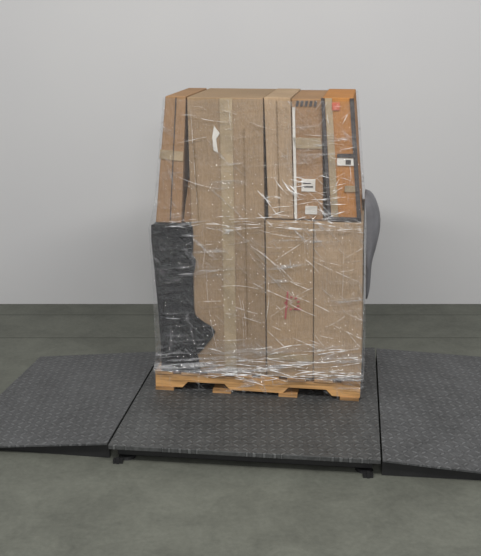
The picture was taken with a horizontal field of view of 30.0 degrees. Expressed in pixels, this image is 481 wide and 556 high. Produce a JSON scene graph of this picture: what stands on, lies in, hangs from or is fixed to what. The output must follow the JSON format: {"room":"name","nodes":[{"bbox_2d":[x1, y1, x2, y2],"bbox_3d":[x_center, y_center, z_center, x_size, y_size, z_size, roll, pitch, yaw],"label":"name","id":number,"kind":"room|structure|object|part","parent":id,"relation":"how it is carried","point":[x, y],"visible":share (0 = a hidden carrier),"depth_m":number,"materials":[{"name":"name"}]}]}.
{"room":"loading area","nodes":[
{"label":"loading area","id":0,"kind":"room"},
{"bbox_2d":[0,0,480,303],"bbox_3d":[0.000,-2.192,5.743,14.000,5.100,0.150,0,16,0],"label":"wall","id":1,"kind":"structure","parent":0,"point":[85,85],"depth_m":5.98,"materials":[{"name":"paint"}]},
{"bbox_2d":[0,304,480,555],"bbox_3d":[0.000,1.479,2.011,14.000,0.100,9.050,0,16,0],"label":"floor","id":2,"kind":"structure","parent":0,"point":[51,504],"depth_m":3.81,"materials":[{"name":"concrete"}]},
{"bbox_2d":[0,351,160,457],"bbox_3d":[-0.899,0.614,4.687,0.789,0.088,1.196,3,16,9],"label":"ramp","id":3,"kind":"object","parent":2,"relation":"on","point":[68,404],"visible":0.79,"depth_m":4.58,"materials":[{"name":"metal"}]},
{"bbox_2d":[0,337,480,337],"bbox_3d":[0.000,0.383,5.670,14.000,0.011,0.009,0,16,0],"label":"expansion joint","id":4,"kind":"object","parent":2,"relation":"on","point":[0,337],"visible":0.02,"depth_m":5.67,"materials":[{"name":"grey concrete"}]},
{"bbox_2d":[108,348,380,478],"bbox_3d":[0.094,0.623,4.650,1.219,0.090,1.423,2,16,7],"label":"scale","id":5,"kind":"object","parent":2,"relation":"on","point":[315,427],"visible":0.62,"depth_m":4.22,"materials":[{"name":"metal"}]},
{"bbox_3d":[0.096,0.620,4.651,1.150,0.040,1.344,2,16,7],"label":"channel frame","id":6,"kind":"part","parent":5,"relation":"part of","materials":[{"name":"metal"}]},
{"bbox_2d":[155,362,360,400],"bbox_3d":[0.131,0.452,4.894,1.050,0.106,0.716,2,16,8],"label":"wooden pallet","id":7,"kind":"object","parent":5,"relation":"on","point":[347,390],"visible":0.41,"depth_m":4.56,"materials":[{"name":"brown wood"}]},
{"bbox_2d":[151,220,214,372],"bbox_3d":[-0.248,0.045,4.722,0.317,0.768,0.510,2,16,8],"label":"plastic wrap","id":8,"kind":"object","parent":7,"relation":"on","point":[187,335],"visible":0.84,"depth_m":4.49,"materials":[{"name":"black plastic"}]},
{"bbox_2d":[156,88,206,222],"bbox_3d":[-0.298,-0.638,4.569,0.161,0.611,0.556,2,16,8],"label":"cardboard box","id":9,"kind":"object","parent":8,"relation":"on","point":[174,151],"visible":0.71,"depth_m":4.32,"materials":[{"name":"brown cardboard"}]},
{"bbox_2d":[183,178,190,221],"bbox_3d":[-0.220,-0.443,4.605,0.056,0.215,0.470,2,16,8],"label":"cardboard box","id":10,"kind":"object","parent":8,"relation":"on","point":[187,215],"visible":0.31,"depth_m":4.39,"materials":[{"name":"brown cardboard"}]},
{"bbox_2d":[187,88,275,374],"bbox_3d":[-0.019,-0.258,4.661,0.387,1.385,0.606,2,16,8],"label":"cardboard box","id":11,"kind":"object","parent":7,"relation":"on","point":[234,170],"visible":0.72,"depth_m":4.36,"materials":[{"name":"cardboard"}]},
{"bbox_2d":[212,126,219,151],"bbox_3d":[-0.116,-0.657,4.246,0.036,0.125,0.005,2,16,8],"label":"label","id":12,"kind":"object","parent":11,"relation":"attached to","point":[215,129],"depth_m":4.25,"materials":[{"name":"paper"}]},
{"bbox_2d":[153,104,379,386],"bbox_3d":[0.159,-0.216,4.693,1.132,1.481,0.755,2,16,8],"label":"wrap","id":13,"kind":"object","parent":7,"relation":"on","point":[371,205],"visible":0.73,"depth_m":4.54,"materials":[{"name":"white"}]},
{"bbox_2d":[265,218,314,377],"bbox_3d":[0.286,0.030,4.706,0.247,0.806,0.630,2,16,8],"label":"cardboard box","id":14,"kind":"object","parent":7,"relation":"on","point":[294,324],"visible":0.63,"depth_m":4.40,"materials":[{"name":"brown cardboard"}]},
{"bbox_2d":[264,88,300,218],"bbox_3d":[0.224,-0.641,4.523,0.149,0.576,0.590,2,16,8],"label":"cardboard box","id":15,"kind":"object","parent":14,"relation":"on","point":[277,105],"visible":0.69,"depth_m":4.25,"materials":[{"name":"brown cardboard"}]},
{"bbox_2d":[291,90,327,219],"bbox_3d":[0.356,-0.632,4.497,0.163,0.571,0.566,2,16,8],"label":"cardboard box","id":16,"kind":"object","parent":14,"relation":"on","point":[306,124],"visible":0.79,"depth_m":4.24,"materials":[{"name":"cardboard"}]},
{"bbox_2d":[313,199,364,380],"bbox_3d":[0.521,0.039,4.674,0.252,0.806,0.627,2,16,8],"label":"cardboard box","id":17,"kind":"object","parent":7,"relation":"on","point":[328,250],"visible":0.91,"depth_m":4.37,"materials":[{"name":"brown cardboard"}]},
{"bbox_2d":[321,89,362,221],"bbox_3d":[0.514,-0.626,4.463,0.206,0.579,0.568,2,16,8],"label":"cardboard box","id":18,"kind":"object","parent":17,"relation":"on","point":[350,193],"visible":0.98,"depth_m":4.21,"materials":[{"name":"orange cardboard"}]},
{"bbox_2d":[376,348,480,479],"bbox_3d":[1.201,0.647,4.569,1.008,0.088,1.486,2,16,6],"label":"ramp","id":19,"kind":"object","parent":2,"relation":"on","point":[430,403],"visible":0.91,"depth_m":4.41,"materials":[{"name":"metal"}]}
]}

